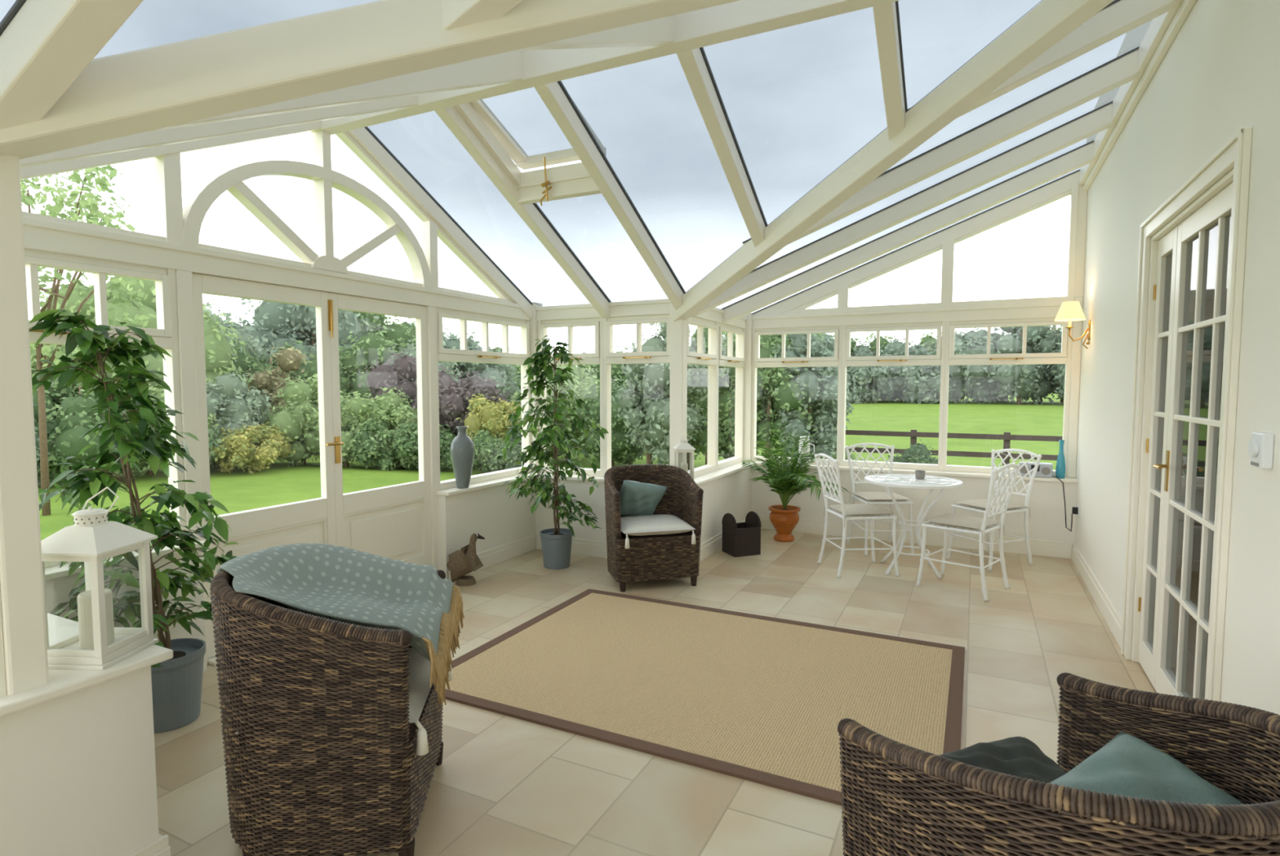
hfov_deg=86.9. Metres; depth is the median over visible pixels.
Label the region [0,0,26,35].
trim
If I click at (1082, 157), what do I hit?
trim
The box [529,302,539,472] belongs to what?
trim
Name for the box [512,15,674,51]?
trim
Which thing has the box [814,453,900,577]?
garden chair
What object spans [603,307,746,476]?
window
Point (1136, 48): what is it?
trim
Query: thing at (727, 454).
tree
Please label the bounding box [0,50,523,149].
trim
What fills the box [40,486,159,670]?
candle lantern
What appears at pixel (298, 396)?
shrub
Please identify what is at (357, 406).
shrub
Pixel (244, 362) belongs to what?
tree
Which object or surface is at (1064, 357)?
window
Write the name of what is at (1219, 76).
wall
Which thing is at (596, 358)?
window
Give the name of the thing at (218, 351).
tree
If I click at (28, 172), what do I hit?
trim
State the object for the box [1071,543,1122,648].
baseboard
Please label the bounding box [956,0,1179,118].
trim
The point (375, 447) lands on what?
shrub
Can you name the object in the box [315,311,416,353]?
tree
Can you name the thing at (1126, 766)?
throw cushion
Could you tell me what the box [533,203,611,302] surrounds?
trim
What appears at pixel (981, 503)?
pad
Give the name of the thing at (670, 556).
wicker armchair
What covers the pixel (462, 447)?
vase
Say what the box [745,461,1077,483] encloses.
trim
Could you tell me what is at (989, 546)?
garden chair
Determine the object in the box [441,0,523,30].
trim
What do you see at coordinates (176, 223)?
window
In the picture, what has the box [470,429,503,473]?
shrub
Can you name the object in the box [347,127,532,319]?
trim
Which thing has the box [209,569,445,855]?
wicker armchair
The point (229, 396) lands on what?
shrub
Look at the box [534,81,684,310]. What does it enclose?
trim
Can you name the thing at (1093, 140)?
trim
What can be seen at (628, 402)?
tree
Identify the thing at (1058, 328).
tree
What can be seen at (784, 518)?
pot
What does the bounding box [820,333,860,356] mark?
tree
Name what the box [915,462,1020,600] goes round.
garden chair
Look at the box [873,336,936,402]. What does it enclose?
tree
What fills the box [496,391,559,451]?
shrub
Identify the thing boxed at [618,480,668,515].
throw cushion
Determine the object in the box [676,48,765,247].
trim
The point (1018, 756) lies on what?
throw cushion
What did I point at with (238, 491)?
lawn
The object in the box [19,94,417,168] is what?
trim
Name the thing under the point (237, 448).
shrub
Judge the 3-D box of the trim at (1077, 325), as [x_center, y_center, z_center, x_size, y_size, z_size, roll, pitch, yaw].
[3.523,-0.323,5.482,0.065,1.454,0.090,2,4,26]
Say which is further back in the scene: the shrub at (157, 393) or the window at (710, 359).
the shrub at (157, 393)
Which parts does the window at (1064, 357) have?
sash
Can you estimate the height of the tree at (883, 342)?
7.014 m
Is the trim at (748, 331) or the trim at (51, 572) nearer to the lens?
the trim at (51, 572)
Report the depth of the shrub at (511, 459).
11.83 m
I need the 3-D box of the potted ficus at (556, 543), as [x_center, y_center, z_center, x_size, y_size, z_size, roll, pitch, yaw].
[-0.660,0.182,5.189,0.829,1.775,0.736,1,4,18]
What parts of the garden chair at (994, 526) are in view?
leg, leg, seat, leg, backrest, leg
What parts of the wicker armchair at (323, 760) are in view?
leg, leg, leg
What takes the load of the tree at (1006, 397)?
on the lawn
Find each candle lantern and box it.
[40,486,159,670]
[672,435,695,479]
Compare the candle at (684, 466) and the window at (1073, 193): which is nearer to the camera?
the candle at (684, 466)
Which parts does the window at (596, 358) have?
sash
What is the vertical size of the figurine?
0.360 m
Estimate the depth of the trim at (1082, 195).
5.38 m
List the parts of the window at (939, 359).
sash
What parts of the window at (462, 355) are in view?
sash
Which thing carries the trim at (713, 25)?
attached to the wall at (1219, 76)
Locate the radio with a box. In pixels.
[991,448,1053,478]
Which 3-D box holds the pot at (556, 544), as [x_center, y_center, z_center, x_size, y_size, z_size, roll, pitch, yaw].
[-0.644,0.934,5.225,0.255,0.270,0.255,2,4,26]
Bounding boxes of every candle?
[76,588,115,649]
[680,462,688,472]
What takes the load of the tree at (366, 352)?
on the lawn
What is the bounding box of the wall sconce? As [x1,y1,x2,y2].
[1054,301,1090,349]
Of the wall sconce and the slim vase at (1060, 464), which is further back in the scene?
the slim vase at (1060, 464)
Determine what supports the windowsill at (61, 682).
on the wall at (77, 769)
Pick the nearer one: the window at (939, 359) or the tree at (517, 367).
the window at (939, 359)
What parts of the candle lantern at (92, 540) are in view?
lantern frame, handle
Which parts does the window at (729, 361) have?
sash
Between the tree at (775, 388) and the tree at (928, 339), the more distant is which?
the tree at (928, 339)
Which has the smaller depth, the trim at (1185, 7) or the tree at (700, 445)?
the trim at (1185, 7)
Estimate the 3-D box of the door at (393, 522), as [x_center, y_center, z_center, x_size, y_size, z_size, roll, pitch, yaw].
[-1.671,0.140,4.356,0.108,1.921,0.875,2,4,26]
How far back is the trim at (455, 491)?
5.09 m
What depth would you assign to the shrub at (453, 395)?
14.10 m
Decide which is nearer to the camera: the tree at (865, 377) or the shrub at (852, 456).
the shrub at (852, 456)
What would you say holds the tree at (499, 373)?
on the lawn
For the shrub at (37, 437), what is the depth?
10.28 m
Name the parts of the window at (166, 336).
sash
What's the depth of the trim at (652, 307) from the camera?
5.43 m
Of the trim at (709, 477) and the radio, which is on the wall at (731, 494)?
the trim at (709, 477)
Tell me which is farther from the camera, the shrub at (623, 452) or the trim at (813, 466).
the shrub at (623, 452)
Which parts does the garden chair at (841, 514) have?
leg, backrest, leg, seat, leg, leg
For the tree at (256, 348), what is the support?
on the lawn
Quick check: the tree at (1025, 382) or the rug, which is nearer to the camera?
the rug
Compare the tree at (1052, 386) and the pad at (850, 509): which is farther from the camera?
the tree at (1052, 386)
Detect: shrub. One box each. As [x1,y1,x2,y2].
[31,363,156,480]
[33,404,102,485]
[92,383,219,478]
[205,372,274,468]
[208,413,257,472]
[208,421,297,473]
[257,373,350,466]
[296,391,391,466]
[343,418,399,471]
[348,386,417,467]
[358,348,417,426]
[392,421,455,470]
[412,364,511,436]
[455,393,520,471]
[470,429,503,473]
[479,431,551,472]
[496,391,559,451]
[515,364,598,461]
[566,370,646,467]
[628,447,646,465]
[832,449,869,461]
[886,439,947,465]
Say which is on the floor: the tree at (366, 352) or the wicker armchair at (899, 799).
the wicker armchair at (899, 799)
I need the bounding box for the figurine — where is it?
[446,533,484,586]
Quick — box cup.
[915,470,925,479]
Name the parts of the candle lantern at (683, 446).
lantern frame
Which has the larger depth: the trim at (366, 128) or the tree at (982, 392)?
the tree at (982, 392)
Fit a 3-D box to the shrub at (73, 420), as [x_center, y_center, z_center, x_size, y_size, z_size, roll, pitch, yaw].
[-9.293,-0.097,11.069,2.886,1.984,2.467,-1,4,-19]
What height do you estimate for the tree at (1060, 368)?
7.511 m
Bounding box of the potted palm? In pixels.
[741,422,849,542]
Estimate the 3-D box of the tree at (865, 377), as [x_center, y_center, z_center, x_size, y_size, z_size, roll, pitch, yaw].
[20.027,-4.194,60.630,6.120,4.569,5.070,-3,4,-35]
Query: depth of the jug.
6.35 m
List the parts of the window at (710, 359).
sash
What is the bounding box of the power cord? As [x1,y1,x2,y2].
[1052,475,1072,531]
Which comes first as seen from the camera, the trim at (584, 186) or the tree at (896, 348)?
the trim at (584, 186)
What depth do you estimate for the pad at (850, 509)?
5.01 m
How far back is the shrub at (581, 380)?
16.06 m
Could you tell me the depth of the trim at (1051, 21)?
3.17 m
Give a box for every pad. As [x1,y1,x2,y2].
[235,648,452,755]
[620,514,695,548]
[823,504,893,527]
[848,491,910,502]
[925,514,1004,543]
[954,498,1030,517]
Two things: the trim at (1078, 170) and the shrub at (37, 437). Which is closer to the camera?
the trim at (1078, 170)
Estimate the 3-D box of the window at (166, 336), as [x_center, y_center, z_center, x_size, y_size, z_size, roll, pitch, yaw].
[-2.466,-0.075,2.772,0.118,1.304,1.090,2,4,26]
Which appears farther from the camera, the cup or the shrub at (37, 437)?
the shrub at (37, 437)
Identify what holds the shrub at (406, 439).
on the lawn
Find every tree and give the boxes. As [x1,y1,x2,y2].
[20,164,156,515]
[30,344,124,404]
[38,275,251,394]
[203,301,275,383]
[209,310,279,365]
[227,335,316,450]
[239,298,387,364]
[244,345,306,413]
[291,324,403,399]
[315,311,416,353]
[384,340,460,382]
[407,320,481,378]
[442,331,520,402]
[492,342,520,403]
[573,343,631,389]
[611,339,669,464]
[617,322,707,465]
[686,327,735,465]
[686,342,691,470]
[702,331,763,459]
[720,334,818,456]
[768,333,826,457]
[770,333,855,459]
[818,333,850,371]
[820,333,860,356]
[846,360,897,404]
[850,340,875,360]
[863,332,893,401]
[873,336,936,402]
[889,359,957,404]
[918,331,937,355]
[924,329,996,404]
[948,327,1003,404]
[977,325,1059,404]
[986,395,1022,402]
[1006,326,1062,404]
[1045,325,1064,403]
[1046,328,1065,398]
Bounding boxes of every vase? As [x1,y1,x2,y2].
[449,426,474,488]
[1055,440,1065,478]
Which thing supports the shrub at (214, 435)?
on the lawn
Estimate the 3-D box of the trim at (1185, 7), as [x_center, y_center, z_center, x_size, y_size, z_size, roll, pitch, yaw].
[1.506,-1.641,1.288,0.030,0.050,9.230,2,4,26]
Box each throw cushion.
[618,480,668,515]
[938,736,1066,783]
[1050,731,1244,804]
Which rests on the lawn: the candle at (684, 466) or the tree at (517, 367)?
the tree at (517, 367)
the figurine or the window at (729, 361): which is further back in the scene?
the window at (729, 361)
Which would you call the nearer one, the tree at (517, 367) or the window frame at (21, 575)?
the window frame at (21, 575)
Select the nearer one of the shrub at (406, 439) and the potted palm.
the potted palm
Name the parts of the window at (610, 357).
sash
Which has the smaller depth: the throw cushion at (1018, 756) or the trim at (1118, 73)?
the throw cushion at (1018, 756)
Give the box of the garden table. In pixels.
[864,473,962,578]
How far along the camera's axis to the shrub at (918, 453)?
9.70 m
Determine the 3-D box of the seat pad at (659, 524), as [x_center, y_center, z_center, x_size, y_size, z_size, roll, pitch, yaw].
[0.082,0.716,4.813,0.510,0.144,0.494,-1,4,-15]
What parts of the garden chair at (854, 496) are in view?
leg, leg, backrest, seat, leg, leg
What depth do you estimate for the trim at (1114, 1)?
2.87 m
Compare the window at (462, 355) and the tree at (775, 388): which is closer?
the window at (462, 355)
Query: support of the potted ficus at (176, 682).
on the floor
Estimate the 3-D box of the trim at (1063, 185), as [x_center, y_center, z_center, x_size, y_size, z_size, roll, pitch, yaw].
[2.280,-1.506,6.030,2.845,1.192,0.085,2,4,26]
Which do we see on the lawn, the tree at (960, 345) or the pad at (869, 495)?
the tree at (960, 345)
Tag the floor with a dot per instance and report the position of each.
(503, 785)
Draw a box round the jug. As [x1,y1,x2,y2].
[798,435,814,465]
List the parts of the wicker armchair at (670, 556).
leg, leg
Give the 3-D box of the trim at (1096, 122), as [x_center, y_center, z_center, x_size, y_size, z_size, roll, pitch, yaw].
[1.640,-1.424,4.743,2.845,1.192,0.085,2,4,26]
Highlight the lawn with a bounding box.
[37,393,1063,541]
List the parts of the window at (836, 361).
sash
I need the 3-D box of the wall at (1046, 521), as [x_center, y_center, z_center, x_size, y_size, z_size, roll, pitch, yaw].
[2.354,0.700,6.140,2.685,0.620,0.250,2,4,26]
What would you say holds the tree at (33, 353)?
on the lawn
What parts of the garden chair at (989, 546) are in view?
leg, leg, seat, leg, backrest, leg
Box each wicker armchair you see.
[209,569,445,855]
[604,464,703,591]
[837,672,1279,855]
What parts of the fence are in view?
rail, post, rail, post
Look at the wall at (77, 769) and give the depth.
1.73 m
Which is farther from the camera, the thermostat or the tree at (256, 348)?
the tree at (256, 348)
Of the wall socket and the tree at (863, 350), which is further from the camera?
the tree at (863, 350)
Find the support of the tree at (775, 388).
on the lawn
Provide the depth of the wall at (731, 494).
5.65 m
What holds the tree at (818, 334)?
on the lawn
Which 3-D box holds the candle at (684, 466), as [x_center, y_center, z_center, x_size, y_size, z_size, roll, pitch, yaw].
[0.338,0.329,5.173,0.057,0.132,0.057,0,4,-4]
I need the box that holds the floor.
[154,528,1209,855]
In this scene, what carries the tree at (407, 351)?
on the lawn
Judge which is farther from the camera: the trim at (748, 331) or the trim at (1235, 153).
the trim at (748, 331)
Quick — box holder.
[721,511,761,557]
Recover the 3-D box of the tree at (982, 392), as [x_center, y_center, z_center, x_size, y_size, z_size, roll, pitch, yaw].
[29.789,-5.464,58.841,6.619,6.917,6.314,-1,4,-20]
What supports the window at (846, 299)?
on the window at (1064, 357)
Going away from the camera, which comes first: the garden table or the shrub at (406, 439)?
the garden table
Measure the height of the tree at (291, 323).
5.786 m
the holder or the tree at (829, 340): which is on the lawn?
the tree at (829, 340)
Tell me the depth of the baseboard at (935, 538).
5.88 m
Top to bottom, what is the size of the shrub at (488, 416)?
1.605 m
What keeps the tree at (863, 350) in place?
on the lawn
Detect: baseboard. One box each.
[128,518,745,855]
[758,515,1071,559]
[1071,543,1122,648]
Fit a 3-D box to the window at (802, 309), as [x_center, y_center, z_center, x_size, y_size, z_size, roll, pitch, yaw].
[1.613,-1.179,6.373,0.629,0.292,0.086,2,4,26]
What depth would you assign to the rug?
3.12 m
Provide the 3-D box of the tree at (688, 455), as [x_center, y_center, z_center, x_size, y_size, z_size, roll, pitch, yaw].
[0.897,-0.560,15.065,2.273,2.998,1.908,-1,4,-14]
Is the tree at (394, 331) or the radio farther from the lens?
the tree at (394, 331)
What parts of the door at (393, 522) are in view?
handle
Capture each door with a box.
[191,273,336,658]
[326,293,431,565]
[1137,226,1177,688]
[1152,182,1232,699]
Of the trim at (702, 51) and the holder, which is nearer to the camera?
the trim at (702, 51)
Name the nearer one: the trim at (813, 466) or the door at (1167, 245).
the door at (1167, 245)
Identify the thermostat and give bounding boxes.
[1248,431,1274,469]
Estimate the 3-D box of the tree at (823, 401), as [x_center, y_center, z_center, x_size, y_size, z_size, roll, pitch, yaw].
[2.841,-0.349,11.248,1.466,2.909,1.602,1,4,15]
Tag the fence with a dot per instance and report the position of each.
(913, 434)
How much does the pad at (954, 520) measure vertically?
0.108 m
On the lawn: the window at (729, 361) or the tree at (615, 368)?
the tree at (615, 368)
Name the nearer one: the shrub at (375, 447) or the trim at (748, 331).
the trim at (748, 331)
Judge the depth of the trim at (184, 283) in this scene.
3.29 m
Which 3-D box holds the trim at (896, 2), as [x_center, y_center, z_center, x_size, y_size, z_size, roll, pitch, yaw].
[1.087,-1.693,2.941,0.092,0.449,0.837,2,4,26]
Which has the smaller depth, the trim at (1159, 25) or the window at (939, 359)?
the trim at (1159, 25)
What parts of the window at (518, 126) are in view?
glass pane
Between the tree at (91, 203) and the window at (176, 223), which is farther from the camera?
the tree at (91, 203)
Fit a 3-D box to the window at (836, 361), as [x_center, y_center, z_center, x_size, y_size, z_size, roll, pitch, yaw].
[1.490,-0.312,6.478,0.860,1.304,0.118,2,4,26]
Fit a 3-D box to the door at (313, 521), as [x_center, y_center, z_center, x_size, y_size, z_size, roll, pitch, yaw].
[-2.029,0.182,3.701,0.050,1.921,0.790,2,4,26]
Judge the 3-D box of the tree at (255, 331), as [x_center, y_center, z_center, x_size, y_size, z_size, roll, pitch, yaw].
[-12.497,-1.563,21.178,4.080,4.221,5.263,-1,4,-18]
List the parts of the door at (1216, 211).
handle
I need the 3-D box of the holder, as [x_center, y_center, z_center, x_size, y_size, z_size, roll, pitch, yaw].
[0.844,0.872,5.633,0.246,0.342,0.240,-1,4,-22]
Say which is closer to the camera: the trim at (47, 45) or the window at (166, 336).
the trim at (47, 45)
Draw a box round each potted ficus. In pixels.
[28,308,239,733]
[493,335,608,569]
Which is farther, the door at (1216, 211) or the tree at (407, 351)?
the tree at (407, 351)
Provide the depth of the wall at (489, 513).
4.89 m
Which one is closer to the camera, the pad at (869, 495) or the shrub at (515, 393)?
the pad at (869, 495)
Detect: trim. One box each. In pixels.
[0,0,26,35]
[0,0,143,129]
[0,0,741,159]
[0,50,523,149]
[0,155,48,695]
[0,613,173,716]
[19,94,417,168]
[19,120,321,180]
[44,539,204,580]
[175,270,439,666]
[310,0,900,135]
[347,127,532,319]
[364,126,532,305]
[435,106,610,319]
[436,474,535,496]
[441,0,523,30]
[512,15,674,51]
[513,177,604,204]
[528,462,755,485]
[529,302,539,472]
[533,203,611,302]
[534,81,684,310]
[536,298,671,320]
[557,80,685,293]
[669,302,687,468]
[672,0,1114,321]
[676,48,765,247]
[691,102,1115,317]
[699,47,768,226]
[720,142,1096,324]
[721,140,1093,309]
[742,46,1139,244]
[742,48,1142,245]
[742,312,751,461]
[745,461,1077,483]
[749,101,1112,273]
[751,169,1079,314]
[751,170,1079,316]
[872,1,905,140]
[895,0,907,110]
[905,0,1119,112]
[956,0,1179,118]
[1066,297,1083,478]
[1074,184,1088,297]
[1079,0,1182,185]
[1083,0,1196,191]
[1120,126,1252,702]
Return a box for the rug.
[444,588,964,805]
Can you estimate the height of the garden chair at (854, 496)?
0.891 m
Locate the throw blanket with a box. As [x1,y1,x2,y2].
[216,543,464,707]
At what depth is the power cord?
5.38 m
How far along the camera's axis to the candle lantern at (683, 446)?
5.12 m
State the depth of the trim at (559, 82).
4.09 m
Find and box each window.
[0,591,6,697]
[22,129,530,320]
[24,248,186,568]
[435,306,531,490]
[454,87,591,205]
[537,317,603,476]
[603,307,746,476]
[687,316,718,477]
[716,322,744,470]
[751,302,1072,477]
[751,325,842,466]
[780,284,843,315]
[840,321,946,471]
[842,239,948,312]
[946,182,1078,307]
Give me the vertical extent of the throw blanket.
0.446 m
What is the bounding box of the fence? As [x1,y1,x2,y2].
[755,429,1062,466]
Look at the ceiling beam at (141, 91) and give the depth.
1.61 m
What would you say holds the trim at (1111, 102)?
attached to the wall at (1219, 76)
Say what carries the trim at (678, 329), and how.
attached to the wall at (731, 494)
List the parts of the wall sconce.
lamp shade, arm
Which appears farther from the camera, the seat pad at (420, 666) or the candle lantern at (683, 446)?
the candle lantern at (683, 446)
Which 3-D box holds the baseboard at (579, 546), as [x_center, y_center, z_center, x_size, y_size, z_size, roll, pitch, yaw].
[-1.544,1.153,2.884,1.420,0.130,9.050,2,4,26]
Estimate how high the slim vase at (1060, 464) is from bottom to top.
0.310 m
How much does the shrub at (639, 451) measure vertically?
1.650 m
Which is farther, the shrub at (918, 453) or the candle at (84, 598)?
the shrub at (918, 453)
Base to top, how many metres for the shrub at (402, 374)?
2.647 m
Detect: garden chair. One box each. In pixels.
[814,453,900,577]
[844,443,914,555]
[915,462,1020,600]
[946,448,1041,571]
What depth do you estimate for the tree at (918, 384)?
58.54 m
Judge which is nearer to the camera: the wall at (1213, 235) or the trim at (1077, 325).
the wall at (1213, 235)
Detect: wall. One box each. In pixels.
[0,666,159,855]
[45,478,535,671]
[535,466,751,544]
[751,465,1077,558]
[1074,0,1279,715]
[1180,217,1231,604]
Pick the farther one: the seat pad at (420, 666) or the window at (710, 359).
the window at (710, 359)
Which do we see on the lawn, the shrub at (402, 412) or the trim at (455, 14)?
the shrub at (402, 412)
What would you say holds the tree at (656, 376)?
on the lawn
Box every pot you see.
[151,638,205,733]
[539,528,573,569]
[768,505,799,542]
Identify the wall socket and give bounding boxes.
[1071,503,1079,517]

